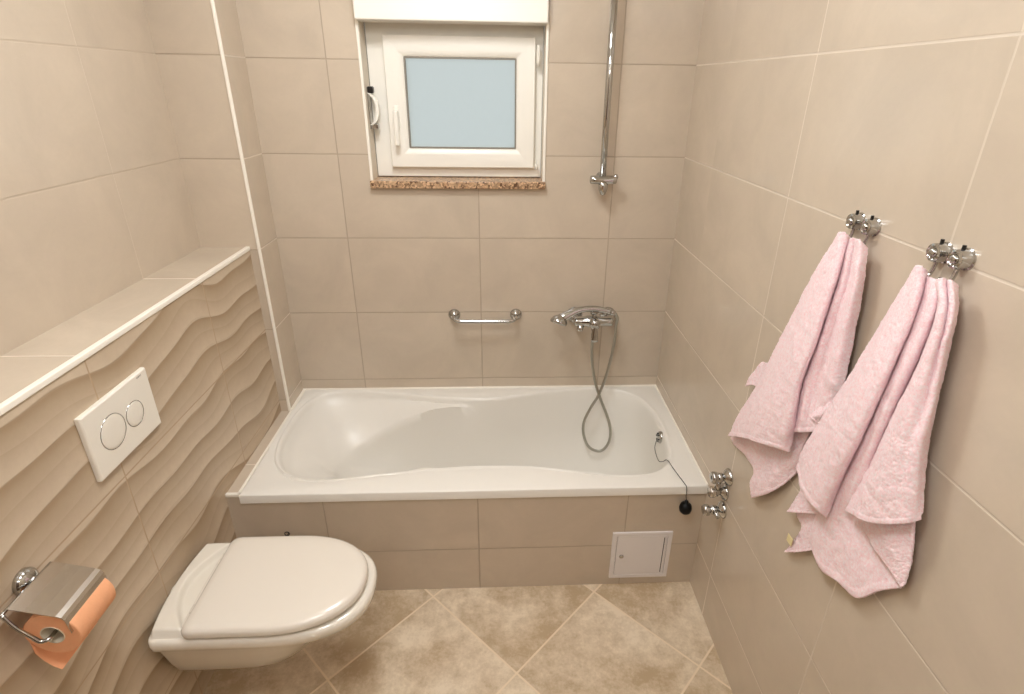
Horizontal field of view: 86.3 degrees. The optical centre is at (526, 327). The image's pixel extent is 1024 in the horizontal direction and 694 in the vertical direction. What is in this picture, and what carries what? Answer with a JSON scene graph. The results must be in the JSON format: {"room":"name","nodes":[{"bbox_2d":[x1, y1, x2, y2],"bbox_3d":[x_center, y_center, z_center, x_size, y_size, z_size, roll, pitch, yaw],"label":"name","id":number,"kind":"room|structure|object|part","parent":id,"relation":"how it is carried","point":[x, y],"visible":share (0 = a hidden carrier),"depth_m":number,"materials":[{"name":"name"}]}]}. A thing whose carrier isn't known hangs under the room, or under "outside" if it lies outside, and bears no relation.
{"room":"bathroom","nodes":[
{"label":"bathroom","id":0,"kind":"room"},
{"bbox_2d":[0,0,199,355],"bbox_3d":[-1.130,0.164,0.727,0.150,2.300,2.750,0,24,-3],"label":"wall","id":1,"kind":"structure","parent":0,"point":[95,202],"depth_m":1.33,"materials":[{"name":"beige tile"}]},
{"bbox_2d":[0,247,280,693],"bbox_3d":[-0.979,0.748,0.908,0.162,1.089,2.591,0,24,-3],"label":"wall","id":2,"kind":"structure","parent":0,"point":[205,357],"depth_m":1.30,"materials":[{"name":"tile"}]},
{"bbox_2d":[0,561,107,643],"bbox_3d":[-0.847,0.482,0.973,0.113,0.089,0.117,0,24,-3],"label":"toilet paper holder","id":3,"kind":"object","parent":2,"relation":"attached to","point":[59,590],"visible":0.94,"depth_m":0.96,"materials":[{"name":"metal"}]},
{"bbox_3d":[-0.886,0.461,0.963,0.017,0.015,0.113,0,24,-3],"label":"hinge rod","id":4,"kind":"part","parent":3,"relation":"part of","materials":[{"name":"silver metal"}]},
{"bbox_3d":[-0.854,0.491,0.974,0.060,0.071,0.112,0,24,-3],"label":"arm","id":5,"kind":"part","parent":3,"relation":"part of","materials":[{"name":"silver metal"}]},
{"bbox_2d":[23,578,115,668],"bbox_3d":[-0.830,0.536,1.005,0.094,0.137,0.097,0,24,-3],"label":"toilet paper roll","id":6,"kind":"object","parent":3,"relation":"hanging from","point":[58,651],"visible":0.67,"depth_m":0.97,"materials":[{"name":"orange paper"}]},
{"bbox_2d":[74,367,160,481],"bbox_3d":[-0.911,0.211,1.232,0.014,0.158,0.225,0,24,-3],"label":"flush plate","id":7,"kind":"object","parent":2,"relation":"attached to","point":[111,428],"visible":1,"depth_m":1.21,"materials":[{"name":"white plastic"}]},
{"bbox_2d":[0,246,249,415],"bbox_3d":[-0.895,0.253,0.692,0.014,0.014,2.591,0,24,-3],"label":"trim","id":8,"kind":"structure","parent":2,"relation":"attached to","point":[11,402],"depth_m":1.19,"materials":[{"name":"white plastic"}]},
{"bbox_2d":[210,0,290,410],"bbox_3d":[-0.916,-0.529,1.765,0.010,1.869,0.010,0,24,-3],"label":"trim","id":9,"kind":"structure","parent":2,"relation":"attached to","point":[212,2],"depth_m":1.79,"materials":[{"name":"white plastic"}]},
{"bbox_2d":[148,536,376,670],"bbox_3d":[-0.665,0.779,1.482,0.522,0.296,0.318,0,24,-3],"label":"toilet","id":10,"kind":"object","parent":2,"relation":"attached to","point":[244,602],"visible":1,"depth_m":1.38,"materials":[{"name":"white ceramic"}]},
{"bbox_3d":[-0.639,0.673,1.435,0.405,0.010,0.276,0,24,-3],"label":"seat","id":11,"kind":"part","parent":10,"relation":"part of","materials":[{"name":"beige plastic"}]},
{"bbox_3d":[-0.624,0.657,1.426,0.406,0.027,0.303,0,24,-3],"label":"lid","id":12,"kind":"part","parent":10,"relation":"part of","materials":[{"name":"beige plastic"}]},
{"bbox_2d":[143,0,302,410],"bbox_3d":[-1.019,-0.363,1.918,0.196,2.300,0.159,0,24,-3],"label":"wall","id":13,"kind":"structure","parent":0,"point":[183,32],"depth_m":1.75,"materials":[{"name":"beige tile"}]},
{"bbox_2d":[227,411,288,492],"bbox_3d":[-0.931,0.609,2.010,0.044,0.411,0.471,0,24,-3],"label":"ledge","id":14,"kind":"object","parent":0,"point":[235,487],"visible":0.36,"depth_m":1.89,"materials":[{"name":"beige tile"}]},
{"bbox_2d":[226,494,705,590],"bbox_3d":[-0.179,0.712,1.838,1.529,0.423,0.022,0,24,-3],"label":"wall","id":15,"kind":"structure","parent":0,"point":[535,541],"depth_m":1.82,"materials":[{"name":"beige tile"}]},
{"bbox_2d":[225,492,239,497],"bbox_3d":[-0.917,0.521,1.705,0.044,0.013,0.011,0,24,-3],"label":"trim","id":16,"kind":"structure","parent":15,"relation":"on","point":[229,494],"depth_m":1.70,"materials":[{"name":"white plastic"}]},
{"bbox_2d":[237,410,291,493],"bbox_3d":[-0.911,0.425,1.921,0.009,0.011,0.480,0,24,-3],"label":"trim","id":17,"kind":"structure","parent":15,"relation":"attached to","point":[283,422],"depth_m":1.86,"materials":[{"name":"white plastic"}]},
{"bbox_2d":[239,386,707,503],"bbox_3d":[-0.176,0.553,2.101,1.493,0.372,0.647,0,24,-3],"label":"bathtub","id":18,"kind":"object","parent":15,"relation":"on","point":[448,443],"visible":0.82,"depth_m":2.23,"materials":[{"name":"white ceramic"}]},
{"bbox_2d":[654,439,691,514],"bbox_3d":[0.496,0.497,1.907,0.041,0.102,0.352,-2,24,-7],"label":"plug","id":19,"kind":"object","parent":18,"relation":"hanging from","point":[685,507],"visible":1,"depth_m":1.76,"materials":[{"name":"black rubber"}]},
{"bbox_2d":[291,384,708,485],"bbox_3d":[-0.173,0.390,2.032,1.496,0.025,0.647,0,24,-3],"label":"trim","id":20,"kind":"structure","parent":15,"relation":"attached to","point":[304,389],"depth_m":2.30,"materials":[{"name":"white plastic"}]},
{"bbox_2d":[608,531,672,577],"bbox_3d":[0.391,0.782,1.884,0.205,0.206,0.012,0,24,-3],"label":"access panel","id":21,"kind":"object","parent":15,"relation":"attached to","point":[643,553],"visible":1,"depth_m":1.88,"materials":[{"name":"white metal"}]},
{"bbox_3d":[0.391,0.782,1.884,0.172,0.173,0.008,0,24,-3],"label":"panel door","id":22,"kind":"part","parent":21,"relation":"part of","materials":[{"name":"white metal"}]},
{"bbox_2d":[203,581,732,693],"bbox_3d":[-0.230,1.250,1.295,1.990,0.120,3.120,0,24,-3],"label":"floor","id":23,"kind":"structure","parent":0,"point":[654,637],"depth_m":1.71,"materials":[{"name":"tile"}]},
{"bbox_2d":[235,0,704,387],"bbox_3d":[-0.281,-0.445,2.127,2.090,2.300,0.220,0,24,-3],"label":"wall","id":24,"kind":"structure","parent":0,"point":[373,277],"depth_m":2.03,"materials":[{"name":"beige tile"}]},
{"bbox_2d":[352,0,548,188],"bbox_3d":[-0.244,-0.885,1.904,0.626,0.753,0.234,0,24,-3],"label":"window","id":25,"kind":"structure","parent":24,"relation":"in","point":[458,85],"depth_m":1.91,"materials":[{"name":"white paint"}]},
{"bbox_2d":[366,86,379,128],"bbox_3d":[-0.530,-0.763,1.897,0.035,0.138,0.030,0,24,-3],"label":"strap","id":26,"kind":"object","parent":25,"relation":"attached to","point":[370,89],"visible":1,"depth_m":1.89,"materials":[{"name":"white plastic"}]},
{"bbox_3d":[-0.456,-0.702,1.920,0.017,0.118,0.034,0,24,-3],"label":"handle","id":27,"kind":"part","parent":25,"relation":"part of","materials":[{"name":"white plastic"}]},
{"bbox_3d":[-0.456,-0.741,1.919,0.018,0.075,0.009,0,24,-3],"label":"handle","id":28,"kind":"part","parent":25,"relation":"part of","materials":[{"name":"white plastic"}]},
{"bbox_3d":[-0.250,-0.555,2.057,0.626,0.026,0.222,0,24,-3],"label":"sill","id":29,"kind":"part","parent":25,"relation":"part of","materials":[{"name":"brown stone"}]},
{"bbox_3d":[-0.231,-0.799,1.952,0.516,0.429,0.078,0,24,-3],"label":"sash","id":30,"kind":"part","parent":25,"relation":"part of","materials":[{"name":"white plastic"}]},
{"bbox_3d":[-0.230,-0.794,1.941,0.384,0.297,0.010,0,24,-3],"label":"glass pane","id":31,"kind":"part","parent":25,"relation":"part of","materials":[{"name":"blue"}]},
{"bbox_2d":[355,19,548,181],"bbox_3d":[-0.242,-0.761,1.867,0.625,0.509,0.010,0,24,-3],"label":"trim","id":32,"kind":"structure","parent":24,"relation":"attached to","point":[356,21],"depth_m":1.85,"materials":[{"name":"white plastic"}]},
{"bbox_2d":[448,309,521,323],"bbox_3d":[-0.165,-0.042,2.159,0.293,0.048,0.060,0,24,-3],"label":"grab bar","id":33,"kind":"object","parent":24,"relation":"attached to","point":[454,314],"visible":1,"depth_m":2.14,"materials":[{"name":"silver metal"}]},
{"bbox_2d":[568,307,614,341],"bbox_3d":[0.262,-0.020,2.158,0.201,0.116,0.120,0,24,-3],"label":"mixer","id":34,"kind":"object","parent":24,"relation":"attached to","point":[594,321],"visible":0.88,"depth_m":2.13,"materials":[{"name":"silver metal"}]},
{"bbox_3d":[0.211,0.000,2.144,0.030,0.028,0.028,0,24,-3],"label":"spout","id":35,"kind":"part","parent":34,"relation":"part of","materials":[{"name":"silver metal"}]},
{"bbox_2d":[550,306,615,325],"bbox_3d":[0.217,-0.040,2.097,0.254,0.078,0.068,0,24,-3],"label":"shower","id":36,"kind":"object","parent":34,"relation":"on","point":[561,319],"visible":1,"depth_m":2.09,"materials":[{"name":"silver metal"}]},
{"bbox_3d":[0.222,-0.048,2.106,0.216,0.072,0.044,-1,24,-5],"label":"shower handle","id":37,"kind":"part","parent":36,"relation":"part of","materials":[{"name":"silver metal"}]},
{"bbox_3d":[0.264,0.002,2.137,0.042,0.090,0.065,0,24,-3],"label":"lever","id":38,"kind":"part","parent":34,"relation":"part of","materials":[{"name":"silver metal"}]},
{"bbox_2d":[582,313,618,452],"bbox_3d":[0.297,0.231,2.236,0.130,0.630,0.079,0,24,-3],"label":"shower hose","id":39,"kind":"object","parent":34,"relation":"hanging from","point":[598,391],"visible":0.97,"depth_m":2.25,"materials":[{"name":"silver metal"}]},
{"bbox_2d":[589,0,617,195],"bbox_3d":[0.279,-0.851,1.814,0.101,0.808,0.075,0,24,-3],"label":"shower rail","id":40,"kind":"object","parent":24,"relation":"attached to","point":[600,178],"visible":1,"depth_m":1.84,"materials":[{"name":"silver metal"}]},
{"bbox_3d":[0.272,-0.496,1.950,0.036,0.049,0.036,0,24,-3],"label":"clamp knob","id":41,"kind":"part","parent":40,"relation":"part of","materials":[{"name":"silver metal"}]},
{"bbox_2d":[656,0,1023,693],"bbox_3d":[0.708,0.152,0.817,0.150,2.300,2.750,0,24,-3],"label":"wall","id":42,"kind":"structure","parent":0,"point":[806,115],"depth_m":1.02,"materials":[{"name":"beige tile"}]},
{"bbox_2d":[701,501,726,518],"bbox_3d":[0.563,0.552,1.648,0.063,0.052,0.061,0,24,-3],"label":"valve","id":43,"kind":"object","parent":42,"relation":"attached to","point":[720,510],"visible":1,"depth_m":1.64,"materials":[{"name":"silver metal"}]},
{"bbox_3d":[0.542,0.550,1.651,0.021,0.035,0.035,0,24,-3],"label":"valve knob","id":44,"kind":"part","parent":43,"relation":"part of","materials":[{"name":"silver metal"}]},
{"bbox_2d":[707,482,728,500],"bbox_3d":[0.571,0.484,1.633,0.049,0.068,0.052,0,24,-3],"label":"valve","id":45,"kind":"object","parent":42,"relation":"attached to","point":[720,489],"visible":0.99,"depth_m":1.62,"materials":[{"name":"silver metal"}]},
{"bbox_2d":[709,468,732,485],"bbox_3d":[0.569,0.439,1.605,0.055,0.052,0.052,0,24,-3],"label":"valve","id":46,"kind":"object","parent":42,"relation":"attached to","point":[727,476],"visible":1,"depth_m":1.59,"materials":[{"name":"silver metal"}]},
{"bbox_3d":[0.552,0.440,1.604,0.021,0.035,0.035,0,24,-3],"label":"valve knob","id":47,"kind":"part","parent":46,"relation":"part of","materials":[{"name":"silver metal"}]},
{"bbox_2d":[846,210,865,237],"bbox_3d":[0.604,-0.188,1.021,0.033,0.064,0.033,0,24,-3],"label":"towel hook","id":48,"kind":"object","parent":42,"relation":"attached to","point":[853,221],"visible":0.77,"depth_m":1.01,"materials":[{"name":"silver metal"}]},
{"bbox_2d":[860,215,881,244],"bbox_3d":[0.606,-0.170,0.981,0.033,0.064,0.033,0,24,-3],"label":"towel hook","id":49,"kind":"object","parent":42,"relation":"attached to","point":[872,226],"visible":0.88,"depth_m":0.97,"materials":[{"name":"silver metal"}]},
{"bbox_2d":[728,232,867,497],"bbox_3d":[0.578,0.112,1.259,0.062,0.737,0.399,0,24,-3],"label":"towel","id":50,"kind":"object","parent":49,"relation":"hanging from","point":[807,367],"visible":0.91,"depth_m":1.13,"materials":[{"name":"pink fabric"}]},
{"bbox_2d":[926,239,953,276],"bbox_3d":[0.614,-0.103,0.828,0.033,0.064,0.033,0,24,-3],"label":"towel hook","id":51,"kind":"object","parent":42,"relation":"attached to","point":[935,252],"visible":0.77,"depth_m":0.82,"materials":[{"name":"silver metal"}]},
{"bbox_2d":[937,245,976,280],"bbox_3d":[0.616,-0.088,0.790,0.033,0.064,0.033,0,24,-3],"label":"towel hook","id":52,"kind":"object","parent":42,"relation":"attached to","point":[965,258],"visible":0.84,"depth_m":0.78,"materials":[{"name":"silver metal"}]},
{"bbox_2d":[784,265,959,597],"bbox_3d":[0.591,0.241,0.988,0.063,0.751,0.339,0,24,-3],"label":"towel","id":53,"kind":"object","parent":52,"relation":"hanging from","point":[858,505],"visible":1,"depth_m":0.90,"materials":[{"name":"pink fabric"}]}
]}

